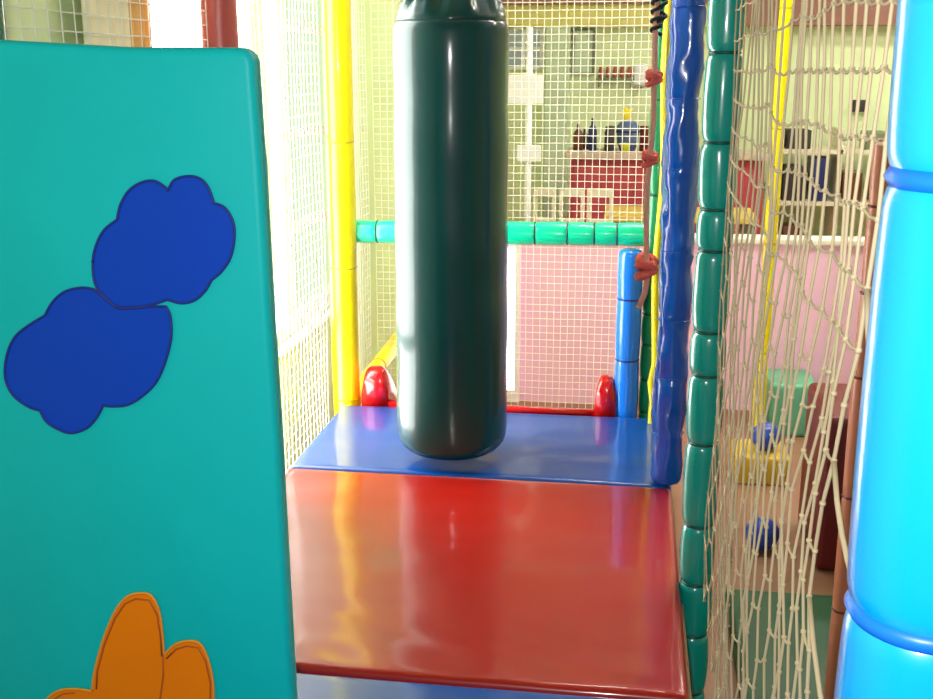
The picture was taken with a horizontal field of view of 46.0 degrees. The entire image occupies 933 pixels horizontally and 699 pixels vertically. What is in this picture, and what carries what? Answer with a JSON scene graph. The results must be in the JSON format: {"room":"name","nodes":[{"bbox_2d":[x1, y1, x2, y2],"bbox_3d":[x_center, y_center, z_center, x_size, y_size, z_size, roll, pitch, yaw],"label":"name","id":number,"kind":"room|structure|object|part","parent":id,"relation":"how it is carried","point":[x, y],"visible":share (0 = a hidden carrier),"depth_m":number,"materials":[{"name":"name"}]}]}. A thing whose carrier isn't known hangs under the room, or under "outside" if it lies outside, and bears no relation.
{"room":"indoor playground","nodes":[
{"label":"indoor playground","id":0,"kind":"room"},
{"bbox_2d":[4,0,402,471],"bbox_3d":[-0.798,-0.905,3.753,0.120,3.200,9.800,2,14,8],"label":"wall","id":1,"kind":"structure","parent":0,"point":[11,13],"depth_m":4.40,"materials":[{"name":"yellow paint"}]},
{"bbox_2d":[80,0,149,46],"bbox_3d":[-0.819,-0.755,3.012,0.060,2.075,1.100,2,14,8],"label":"curtain","id":2,"kind":"object","parent":1,"relation":"attached to","point":[91,7],"visible":0.02,"depth_m":2.66,"materials":[{"name":"white paint"}]},
{"bbox_2d":[147,0,252,49],"bbox_3d":[-0.819,-0.518,3.427,0.140,2.490,0.900,2,14,8],"label":"window","id":3,"kind":"structure","parent":1,"relation":"in","point":[177,3],"depth_m":3.29,"materials":[{"name":"glass"}]},
{"bbox_3d":[-0.859,-0.805,3.360,0.010,1.800,0.760,2,14,8],"label":"pane","id":4,"kind":"part","parent":3,"relation":"part of","materials":[{"name":"white glass"}]},
{"bbox_2d":[255,0,330,356],"bbox_3d":[-0.661,-1.050,4.384,0.140,1.930,1.160,2,14,8],"label":"window","id":5,"kind":"structure","parent":1,"relation":"in","point":[327,285],"depth_m":4.43,"materials":[{"name":"white glass"}]},
{"bbox_3d":[-0.610,-0.125,4.612,0.037,0.025,1.160,2,14,8],"label":"sill","id":6,"kind":"part","parent":5,"relation":"part of","materials":[{"name":"white paint"}]},
{"bbox_3d":[-0.689,-1.086,4.462,0.010,1.800,0.860,2,14,8],"label":"pane","id":7,"kind":"part","parent":5,"relation":"part of","materials":[{"name":"white glass"}]},
{"bbox_2d":[359,0,398,389],"bbox_3d":[-0.414,-1.298,5.294,0.170,3.200,0.139,2,14,8],"label":"wall","id":8,"kind":"structure","parent":0,"point":[377,10],"depth_m":5.32,"materials":[{"name":"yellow paint"}]},
{"bbox_2d":[542,27,570,221],"bbox_3d":[0.676,-1.424,8.319,0.180,1.950,0.160,2,14,8],"label":"column","id":9,"kind":"structure","parent":0,"point":[550,166],"depth_m":8.16,"materials":[{"name":"grey paint"}]},
{"bbox_2d":[507,400,834,698],"bbox_3d":[2.285,0.795,3.763,6.500,0.100,9.900,2,14,8],"label":"floor","id":10,"kind":"structure","parent":0,"point":[823,580],"depth_m":3.97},
{"bbox_2d":[0,0,6,39],"bbox_3d":[-0.817,-0.152,1.913,0.105,2.650,0.106,-10,18,-36],"label":"post","id":11,"kind":"object","parent":10,"relation":"on","point":[2,19],"visible":0.02,"depth_m":1.81,"materials":[{"name":"green plastic"}]},
{"bbox_3d":[-0.558,-1.890,3.204,0.084,0.084,3.500,2,14,8],"label":"bar","id":12,"kind":"object","parent":11,"relation":"attached to","visible":0},
{"bbox_2d":[3,0,207,46],"bbox_3d":[-0.738,-0.263,2.452,0.016,2.604,0.995,2,14,8],"label":"net","id":13,"kind":"object","parent":12,"relation":"hanging from","point":[129,1],"visible":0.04,"depth_m":2.33,"materials":[{"name":"white fabric"}]},
{"bbox_2d":[237,0,328,470],"bbox_3d":[-0.577,-0.521,3.462,0.017,2.605,0.895,2,14,8],"label":"net","id":14,"kind":"object","parent":12,"relation":"hanging from","point":[305,1],"visible":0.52,"depth_m":3.62,"materials":[{"name":"white fabric"}]},
{"bbox_2d":[351,0,370,374],"bbox_3d":[-0.452,-0.728,4.272,0.013,2.604,0.575,2,14,8],"label":"net","id":15,"kind":"object","parent":12,"relation":"hanging from","point":[354,2],"visible":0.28,"depth_m":4.46,"materials":[{"name":"white fabric"}]},
{"bbox_2d":[370,0,652,408],"bbox_3d":[0.220,-0.776,4.464,1.224,2.606,0.014,2,14,8],"label":"net","id":16,"kind":"object","parent":12,"relation":"hanging from","point":[574,1],"visible":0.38,"depth_m":4.45,"materials":[{"name":"beige fabric"}]},
{"bbox_2d":[199,0,238,46],"bbox_3d":[-0.645,-0.423,2.976,0.099,2.650,0.099,0,14,1],"label":"post","id":17,"kind":"object","parent":10,"relation":"on","point":[222,22],"visible":0.05,"depth_m":2.83,"materials":[{"name":"red plastic"}]},
{"bbox_2d":[321,0,360,415],"bbox_3d":[-0.450,-0.666,3.927,0.104,2.650,0.104,4,15,14],"label":"post","id":18,"kind":"object","parent":10,"relation":"on","point":[336,14],"visible":0.83,"depth_m":3.92,"materials":[{"name":"yellow plastic"}]},
{"bbox_2d":[360,330,396,403],"bbox_3d":[-0.329,-0.004,4.813,0.073,0.156,1.274,2,15,10],"label":"rail","id":19,"kind":"object","parent":18,"relation":"attached to","point":[387,353],"visible":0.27,"depth_m":4.64,"materials":[{"name":"yellow plastic"}]},
{"bbox_2d":[356,220,643,245],"bbox_3d":[0.135,-0.418,3.942,1.149,0.095,0.085,2,14,8],"label":"rail","id":20,"kind":"object","parent":18,"relation":"attached to","point":[367,231],"visible":0.59,"depth_m":3.88,"materials":[{"name":"plastic"}]},
{"bbox_2d":[361,366,615,416],"bbox_3d":[0.118,0.288,4.344,0.938,0.575,0.630,2,14,8],"label":"slide","id":21,"kind":"object","parent":10,"relation":"on","point":[378,388],"visible":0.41,"depth_m":4.00,"materials":[{"name":"red plastic"}]},
{"bbox_3d":[-0.294,0.269,4.403,0.104,0.567,0.630,2,14,8],"label":"rail","id":22,"kind":"part","parent":21,"relation":"part of","materials":[{"name":"red plastic"}]},
{"bbox_3d":[0.542,0.300,4.281,0.080,0.567,0.630,2,14,8],"label":"rail","id":23,"kind":"part","parent":21,"relation":"part of","materials":[{"name":"red plastic"}]},
{"bbox_2d":[508,27,543,221],"bbox_3d":[0.333,-0.806,6.056,0.265,1.870,0.260,2,14,8],"label":"stand","id":24,"kind":"object","parent":10,"relation":"on","point":[521,155],"visible":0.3,"depth_m":5.89,"materials":[{"name":"white paint"}]},
{"bbox_2d":[533,187,554,221],"bbox_3d":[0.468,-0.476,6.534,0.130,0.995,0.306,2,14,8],"label":"chair","id":25,"kind":"object","parent":10,"relation":"on","point":[537,191],"visible":0.2,"depth_m":6.29,"materials":[{"name":"beige wood"}]},
{"bbox_3d":[0.395,-0.436,6.408,0.022,0.980,0.024,2,14,8],"label":"leg","id":26,"kind":"part","parent":25,"relation":"part of","materials":[{"name":"beige wood"}]},
{"bbox_3d":[0.448,-0.899,6.282,0.130,0.050,0.020,2,14,8],"label":"backrest","id":27,"kind":"part","parent":25,"relation":"part of","materials":[{"name":"beige wood"}]},
{"bbox_3d":[0.448,-0.735,6.324,0.130,0.040,0.020,2,14,8],"label":"backrest","id":28,"kind":"part","parent":25,"relation":"part of","materials":[{"name":"beige wood"}]},
{"bbox_3d":[0.500,-0.432,6.393,0.022,0.980,0.024,2,14,8],"label":"leg","id":29,"kind":"part","parent":25,"relation":"part of","materials":[{"name":"beige wood"}]},
{"bbox_2d":[559,188,583,221],"bbox_3d":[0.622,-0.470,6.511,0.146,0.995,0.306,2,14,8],"label":"chair","id":30,"kind":"object","parent":10,"relation":"on","point":[566,192],"visible":0.19,"depth_m":6.26,"materials":[{"name":"beige wood"}]},
{"bbox_3d":[0.540,-0.431,6.387,0.022,0.980,0.024,2,14,8],"label":"leg","id":31,"kind":"part","parent":30,"relation":"part of","materials":[{"name":"beige wood"}]},
{"bbox_3d":[0.601,-0.729,6.301,0.146,0.040,0.020,2,14,8],"label":"backrest","id":32,"kind":"part","parent":30,"relation":"part of","materials":[{"name":"beige wood"}]},
{"bbox_3d":[0.601,-0.894,6.259,0.146,0.050,0.020,2,14,8],"label":"backrest","id":33,"kind":"part","parent":30,"relation":"part of","materials":[{"name":"beige wood"}]},
{"bbox_3d":[0.661,-0.426,6.369,0.022,0.980,0.024,2,14,8],"label":"leg","id":34,"kind":"part","parent":30,"relation":"part of","materials":[{"name":"beige wood"}]},
{"bbox_2d":[586,188,612,222],"bbox_3d":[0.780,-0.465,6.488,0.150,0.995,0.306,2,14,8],"label":"chair","id":35,"kind":"object","parent":10,"relation":"on","point":[602,193],"visible":0.19,"depth_m":6.23,"materials":[{"name":"beige wood"}]},
{"bbox_3d":[0.697,-0.425,6.364,0.022,0.980,0.024,2,14,8],"label":"leg","id":36,"kind":"part","parent":35,"relation":"part of","materials":[{"name":"beige wood"}]},
{"bbox_3d":[0.759,-0.723,6.279,0.150,0.040,0.020,2,14,8],"label":"backrest","id":37,"kind":"part","parent":35,"relation":"part of","materials":[{"name":"beige wood"}]},
{"bbox_3d":[0.759,-0.888,6.237,0.150,0.050,0.020,2,14,8],"label":"backrest","id":38,"kind":"part","parent":35,"relation":"part of","materials":[{"name":"beige wood"}]},
{"bbox_3d":[0.821,-0.420,6.346,0.022,0.980,0.024,2,14,8],"label":"leg","id":39,"kind":"part","parent":35,"relation":"part of","materials":[{"name":"beige wood"}]},
{"bbox_2d":[638,1,664,417],"bbox_3d":[0.659,-0.627,3.777,0.078,2.650,0.077,-10,17,-34],"label":"post","id":40,"kind":"object","parent":10,"relation":"on","point":[646,341],"visible":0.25,"depth_m":3.86,"materials":[{"name":"green plastic"}]},
{"bbox_2d":[565,147,766,233],"bbox_3d":[1.359,-0.817,7.638,1.340,1.110,0.520,2,14,8],"label":"counter","id":41,"kind":"object","parent":10,"relation":"on","point":[612,167],"depth_m":7.38,"materials":[{"name":"red wood"}]},
{"bbox_2d":[573,124,582,150],"bbox_3d":[0.758,-1.439,7.467,0.068,0.180,0.068,2,14,8],"label":"bottle","id":42,"kind":"object","parent":41,"relation":"on","point":[575,138],"visible":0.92,"depth_m":7.45,"materials":[{"name":"brown glass"}]},
{"bbox_2d":[583,129,587,149],"bbox_3d":[0.819,-1.457,7.620,0.060,0.140,0.060,2,14,8],"label":"bottle","id":43,"kind":"object","parent":41,"relation":"on","point":[585,138],"visible":0.52,"depth_m":7.60,"materials":[{"name":"brown glass"}]},
{"bbox_2d":[588,118,596,150],"bbox_3d":[0.853,-1.455,7.449,0.060,0.220,0.060,2,14,8],"label":"bottle","id":44,"kind":"object","parent":41,"relation":"on","point":[591,147],"visible":0.82,"depth_m":7.43,"materials":[{"name":"blue plastic"}]},
{"bbox_3d":[0.913,-0.786,7.498,0.380,0.920,0.015,2,14,8],"label":"panel","id":45,"kind":"part","parent":41,"relation":"part of","materials":[{"name":"red wood"}]},
{"bbox_2d":[604,126,615,150],"bbox_3d":[0.973,-1.431,7.457,0.076,0.170,0.075,2,14,8],"label":"jar","id":46,"kind":"object","parent":41,"relation":"on","point":[611,132],"visible":0.83,"depth_m":7.43,"materials":[{"name":"glass"}]},
{"bbox_2d":[620,143,628,152],"bbox_3d":[1.062,-1.351,7.365,0.068,0.060,0.067,2,14,8],"label":"cup","id":47,"kind":"object","parent":41,"relation":"on","point":[624,146],"visible":0.88,"depth_m":7.34,"materials":[{"name":"plastic"}]},
{"bbox_2d":[616,121,639,150],"bbox_3d":[1.096,-1.454,7.474,0.170,0.205,0.170,2,14,8],"label":"basket","id":48,"kind":"object","parent":41,"relation":"on","point":[626,124],"visible":0.77,"depth_m":7.42,"materials":[{"name":"blue plastic"}]},
{"bbox_2d":[619,106,632,119],"bbox_3d":[1.079,-1.595,7.441,0.100,0.105,0.040,2,14,8],"label":"star","id":49,"kind":"object","parent":48,"relation":"on","point":[626,111],"visible":0.83,"depth_m":7.42,"materials":[{"name":"yellow plastic"}]},
{"bbox_3d":[1.318,-0.771,7.439,0.380,0.920,0.015,2,14,8],"label":"panel","id":50,"kind":"part","parent":41,"relation":"part of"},
{"bbox_2d":[639,126,648,150],"bbox_3d":[1.203,-1.428,7.443,0.064,0.170,0.063,2,14,8],"label":"tin","id":51,"kind":"object","parent":41,"relation":"on","point":[641,141],"visible":0.69,"depth_m":7.42,"materials":[{"name":"red metal"}]},
{"bbox_3d":[1.724,-0.756,7.380,0.380,0.920,0.015,2,14,8],"label":"panel","id":52,"kind":"part","parent":41,"relation":"part of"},
{"bbox_2d":[604,205,758,233],"bbox_3d":[1.316,-0.468,6.909,0.910,0.795,0.540,2,14,8],"label":"table","id":53,"kind":"object","parent":10,"relation":"on","point":[617,209],"visible":0.29,"depth_m":6.68,"materials":[{"name":"yellow laminate"}]},
{"bbox_3d":[1.759,-0.490,7.064,0.040,0.760,0.040,2,14,8],"label":"leg","id":54,"kind":"part","parent":53,"relation":"part of","materials":[{"name":"white wood"}]},
{"bbox_2d":[679,0,747,698],"bbox_3d":[0.554,-0.289,2.449,0.084,2.650,0.085,13,19,40],"label":"post","id":55,"kind":"object","parent":10,"relation":"on","point":[717,104],"visible":0.81,"depth_m":2.47,"materials":[{"name":"green plastic"}]},
{"bbox_2d":[703,0,896,698],"bbox_3d":[0.442,-0.283,1.592,0.036,2.163,1.621,2,14,8],"label":"net","id":56,"kind":"object","parent":55,"relation":"attached to","point":[844,272],"visible":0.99,"depth_m":1.36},
{"bbox_2d":[730,438,789,485],"bbox_3d":[1.225,0.468,4.600,0.220,0.120,0.250,2,14,8],"label":"foam block","id":57,"kind":"object","parent":10,"relation":"on","point":[770,461],"visible":0.25,"depth_m":4.49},
{"bbox_2d":[753,422,780,450],"bbox_3d":[1.236,0.359,4.544,0.120,0.120,0.120,2,14,8],"label":"ball","id":58,"kind":"object","parent":57,"relation":"on","point":[768,424],"visible":0.48,"depth_m":4.50,"materials":[{"name":"blue plastic"}]},
{"bbox_2d":[746,517,779,550],"bbox_3d":[1.044,0.650,3.886,0.120,0.120,0.120,2,14,8],"label":"ball","id":59,"kind":"object","parent":10,"relation":"on","point":[770,524],"visible":0.47,"depth_m":3.84,"materials":[{"name":"blue plastic"}]},
{"bbox_2d":[751,0,792,426],"bbox_3d":[1.349,-1.126,4.722,0.060,3.150,0.060,7,16,27],"label":"post","id":60,"kind":"object","parent":10,"relation":"on","point":[788,11],"visible":0.47,"depth_m":4.77,"materials":[{"name":"yellow plastic"}]},
{"bbox_2d":[725,589,832,698],"bbox_3d":[1.257,1.033,2.521,1.160,0.053,1.900,2,14,8],"label":"floor mat","id":61,"kind":"object","parent":10,"relation":"on","point":[822,604],"visible":0.35,"depth_m":3.19,"materials":[{"name":"green plastic"}]},
{"bbox_2d":[824,138,889,698],"bbox_3d":[0.933,0.233,2.628,0.052,1.450,0.052,-10,18,-35],"label":"post","id":62,"kind":"object","parent":61,"relation":"on","point":[840,587],"visible":0.37,"depth_m":2.62,"materials":[{"name":"plastic"}]},
{"bbox_2d":[765,368,814,436],"bbox_3d":[1.523,0.248,5.202,0.220,0.250,0.300,2,14,8],"label":"foam block","id":63,"kind":"object","parent":10,"relation":"on","point":[798,392],"visible":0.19,"depth_m":5.07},
{"bbox_2d":[777,127,868,235],"bbox_3d":[2.801,-0.945,7.857,1.210,1.250,0.350,2,14,8],"label":"shelving unit","id":64,"kind":"object","parent":10,"relation":"on","point":[830,203],"visible":0.16,"depth_m":7.73,"materials":[{"name":"beige wood"}]},
{"bbox_2d":[778,222,804,234],"bbox_3d":[2.343,-0.797,7.945,0.150,0.220,0.250,2,14,8],"label":"storage box","id":65,"kind":"object","parent":64,"relation":"on","point":[785,224],"visible":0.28,"depth_m":7.81,"materials":[{"name":"brown glass"}]},
{"bbox_2d":[780,163,803,200],"bbox_3d":[2.313,-1.195,7.848,0.140,0.240,0.250,2,14,8],"label":"storage box","id":66,"kind":"object","parent":64,"relation":"on","point":[784,166],"visible":0.44,"depth_m":7.74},
{"bbox_2d":[784,128,811,148],"bbox_3d":[2.333,-1.490,7.770,0.160,0.130,0.250,2,14,8],"label":"storage box","id":67,"kind":"object","parent":64,"relation":"on","point":[787,130],"visible":0.53,"depth_m":7.66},
{"bbox_2d":[805,155,829,200],"bbox_3d":[2.491,-1.218,7.815,0.120,0.300,0.250,2,14,8],"label":"storage box","id":68,"kind":"object","parent":64,"relation":"on","point":[823,158],"visible":0.6,"depth_m":7.71,"materials":[{"name":"blue plastic"}]},
{"bbox_3d":[2.801,-1.052,7.830,1.150,0.030,0.350,2,14,8],"label":"shelf","id":69,"kind":"part","parent":64,"relation":"part of","materials":[{"name":"beige wood"}]},
{"bbox_3d":[2.801,-1.401,7.741,1.150,0.030,0.350,2,14,8],"label":"shelf","id":70,"kind":"part","parent":64,"relation":"part of","materials":[{"name":"beige wood"}]},
{"bbox_2d":[840,170,862,201],"bbox_3d":[2.709,-1.161,7.795,0.130,0.200,0.250,2,14,8],"label":"storage box","id":71,"kind":"object","parent":64,"relation":"on","point":[843,171],"visible":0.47,"depth_m":7.68,"materials":[{"name":"brown cardboard"}]},
{"bbox_2d":[867,171,870,199],"bbox_3d":[2.906,-1.188,7.758,0.120,0.270,0.250,2,14,8],"label":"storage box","id":72,"kind":"object","parent":64,"relation":"on","point":[870,171],"visible":0.04,"depth_m":7.79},
{"bbox_2d":[859,130,884,149],"bbox_3d":[2.847,-1.466,7.696,0.140,0.120,0.250,2,14,8],"label":"storage box","id":73,"kind":"object","parent":64,"relation":"on","point":[880,134],"visible":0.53,"depth_m":7.59,"materials":[{"name":"green plastic"}]},
{"bbox_2d":[798,382,851,570],"bbox_3d":[1.478,0.443,3.829,0.540,0.550,0.440,2,14,8],"label":"foam block","id":74,"kind":"object","parent":10,"relation":"on","point":[827,544],"visible":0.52,"depth_m":3.70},
{"bbox_2d":[834,0,932,698],"bbox_3d":[0.348,0.128,0.814,0.122,2.650,0.121,12,18,38],"label":"post","id":75,"kind":"object","parent":10,"relation":"on","point":[886,646],"visible":1,"depth_m":0.76,"materials":[{"name":"blue plastic"}]},
{"bbox_2d":[671,485,691,698],"bbox_3d":[-0.133,0.894,2.367,1.195,0.398,3.660,2,14,8],"label":"floor","id":76,"kind":"structure","parent":0,"point":[672,492],"depth_m":2.59,"materials":[{"name":"brown plastic"}]},
{"bbox_2d":[296,673,612,698],"bbox_3d":[-0.231,0.826,1.716,1.172,0.051,1.118,2,14,8],"label":"floor mat","id":77,"kind":"object","parent":76,"relation":"on","point":[309,686],"visible":0.5,"depth_m":2.20,"materials":[{"name":"blue plastic"}]},
{"bbox_2d":[0,40,297,698],"bbox_3d":[-0.581,0.134,1.808,0.583,1.248,0.041,2,14,8],"label":"panel","id":78,"kind":"object","parent":77,"relation":"on","point":[145,552],"visible":1,"depth_m":1.76,"materials":[{"name":"teal plastic"}]},
{"bbox_2d":[290,405,670,490],"bbox_3d":[0.075,0.326,3.674,1.180,0.054,0.664,2,14,8],"label":"floor mat","id":79,"kind":"object","parent":76,"relation":"on","point":[616,451],"visible":0.65,"depth_m":3.55,"materials":[{"name":"blue plastic"}]},
{"bbox_2d":[647,0,670,423],"bbox_3d":[0.646,-0.753,3.585,0.041,2.192,0.029,2,14,8],"label":"tube","id":80,"kind":"object","parent":79,"relation":"on","point":[665,49],"visible":0.51,"depth_m":3.67,"materials":[{"name":"plastic"}]},
{"bbox_2d":[650,0,706,485],"bbox_3d":[0.596,-0.668,3.022,0.107,2.198,0.107,-3,15,-12],"label":"post","id":81,"kind":"object","parent":79,"relation":"on","point":[687,21],"visible":0.99,"depth_m":3.08,"materials":[{"name":"blue plastic"}]},
{"bbox_3d":[0.472,-1.571,1.953,0.121,0.084,3.251,2,14,8],"label":"bar","id":82,"kind":"object","parent":81,"relation":"attached to","visible":0},
{"bbox_2d":[634,0,667,308],"bbox_3d":[0.545,-0.955,3.113,0.072,1.718,0.081,-14,20,-43],"label":"rope","id":83,"kind":"object","parent":82,"relation":"hanging from","point":[646,263],"visible":1,"depth_m":3.20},
{"bbox_2d":[285,468,688,698],"bbox_3d":[-0.059,0.548,2.804,1.180,0.053,1.141,2,14,8],"label":"floor mat","id":84,"kind":"object","parent":76,"relation":"on","point":[515,585],"visible":0.79,"depth_m":2.65,"materials":[{"name":"red plastic"}]},
{"bbox_2d":[614,248,642,417],"bbox_3d":[0.573,-0.035,3.904,0.089,0.644,0.088,-3,15,-10],"label":"post","id":85,"kind":"object","parent":76,"relation":"on","point":[629,290],"visible":0.82,"depth_m":3.87,"materials":[{"name":"blue plastic"}]},
{"bbox_2d":[519,243,863,409],"bbox_3d":[1.448,-0.113,5.434,3.900,0.835,0.100,2,14,8],"label":"wall","id":86,"kind":"structure","parent":0,"point":[555,296],"depth_m":5.46,"materials":[{"name":"pink paint"}]},
{"bbox_2d":[506,245,520,401],"bbox_3d":[0.027,-0.145,5.561,0.490,0.834,0.019,2,14,8],"label":"door","id":87,"kind":"structure","parent":86,"relation":"in","point":[510,397],"depth_m":5.53,"materials":[{"name":"white paint"}]},
{"bbox_3d":[0.033,-0.159,5.563,0.430,0.740,0.006,2,14,8],"label":"pane","id":88,"kind":"part","parent":87,"relation":"part of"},
{"bbox_2d":[695,233,864,246],"bbox_3d":[1.458,-0.532,5.326,3.920,0.030,0.140,2,14,8],"label":"trim","id":89,"kind":"structure","parent":86,"relation":"on","point":[826,240],"depth_m":5.26,"materials":[{"name":"beige paint"}]},
{"bbox_2d":[507,26,894,236],"bbox_3d":[3.095,-1.975,7.951,6.300,3.200,0.120,2,14,8],"label":"wall","id":90,"kind":"structure","parent":0,"point":[585,103],"depth_m":8.12,"materials":[{"name":"green paint"}]},
{"bbox_2d":[508,28,543,69],"bbox_3d":[0.423,-2.244,8.211,0.304,0.303,0.040,2,14,8],"label":"window","id":91,"kind":"structure","parent":90,"relation":"in","point":[512,38],"depth_m":8.20,"materials":[{"name":"glass"}]},
{"bbox_2d":[572,28,595,74],"bbox_3d":[0.870,-2.207,8.151,0.165,0.330,0.038,2,14,8],"label":"board","id":92,"kind":"object","parent":90,"relation":"attached to","point":[581,48],"visible":0.91,"depth_m":8.14,"materials":[{"name":"grey paint"}]},
{"bbox_2d":[501,0,707,4],"bbox_3d":[0.910,-3.043,7.880,1.920,1.095,0.140,2,14,8],"label":"trim","id":93,"kind":"structure","parent":90,"relation":"attached to","point":[556,2],"depth_m":7.97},
{"bbox_2d":[503,3,707,27],"bbox_3d":[0.913,-2.442,8.054,1.920,0.155,0.100,2,14,8],"label":"trim","id":94,"kind":"structure","parent":90,"relation":"attached to","point":[564,9],"depth_m":8.02,"materials":[{"name":"paint"}]},
{"bbox_2d":[596,78,633,86],"bbox_3d":[1.101,-1.976,8.144,0.280,0.067,0.100,2,14,8],"label":"wall shelf","id":95,"kind":"object","parent":90,"relation":"attached to","point":[598,79],"visible":0.83,"depth_m":8.10,"materials":[{"name":"wood"}]},
{"bbox_2d":[598,67,603,77],"bbox_3d":[0.994,-2.049,8.131,0.038,0.079,0.037,2,14,8],"label":"jar","id":96,"kind":"object","parent":95,"relation":"on","point":[600,68],"visible":0.88,"depth_m":8.12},
{"bbox_2d":[605,67,610,77],"bbox_3d":[1.046,-2.047,8.123,0.038,0.079,0.037,2,14,8],"label":"jar","id":97,"kind":"object","parent":95,"relation":"on","point":[607,74],"visible":0.94,"depth_m":8.11,"materials":[{"name":"red ceramic"}]},
{"bbox_2d":[612,67,616,77],"bbox_3d":[1.097,-2.046,8.116,0.038,0.079,0.037,2,14,8],"label":"jar","id":98,"kind":"object","parent":95,"relation":"on","point":[614,68],"visible":0.8,"depth_m":8.10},
{"bbox_2d":[620,67,624,77],"bbox_3d":[1.149,-2.044,8.108,0.038,0.079,0.037,2,14,8],"label":"jar","id":99,"kind":"object","parent":95,"relation":"on","point":[622,70],"visible":0.82,"depth_m":8.10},
{"bbox_2d":[627,67,631,77],"bbox_3d":[1.200,-2.042,8.101,0.038,0.079,0.037,2,14,8],"label":"jar","id":100,"kind":"object","parent":95,"relation":"on","point":[629,70],"visible":0.89,"depth_m":8.09,"materials":[{"name":"red glass"}]},
{"bbox_2d":[633,64,646,88],"bbox_3d":[1.283,-2.014,8.106,0.102,0.178,0.100,2,14,8],"label":"dispenser","id":101,"kind":"object","parent":90,"relation":"attached to","point":[637,69],"visible":0.8,"depth_m":8.07,"materials":[{"name":"white paint"}]},
{"bbox_2d":[746,0,896,25],"bbox_3d":[3.976,-2.855,7.455,4.280,1.250,0.140,2,14,8],"label":"trim","id":102,"kind":"structure","parent":90,"relation":"attached to","point":[884,11],"depth_m":7.72,"materials":[{"name":"paint"}]},
{"bbox_2d":[852,100,865,111],"bbox_3d":[2.845,-1.762,7.955,0.100,0.085,0.050,2,14,8],"label":"wall box","id":103,"kind":"object","parent":90,"relation":"attached to","point":[862,102],"visible":0.43,"depth_m":7.93,"materials":[{"name":"black plastic"}]},
{"bbox_3d":[0.035,-1.893,2.934,1.190,0.076,0.076,2,14,8],"label":"bar","id":104,"kind":"object","parent":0,"visible":0},
{"bbox_2d":[392,0,508,459],"bbox_3d":[-0.046,-0.817,3.222,0.348,2.339,0.348,2,14,8],"label":"bag","id":105,"kind":"object","parent":104,"relation":"hanging from","point":[450,58],"visible":1,"depth_m":3.19,"materials":[{"name":"green leather"}]}
]}

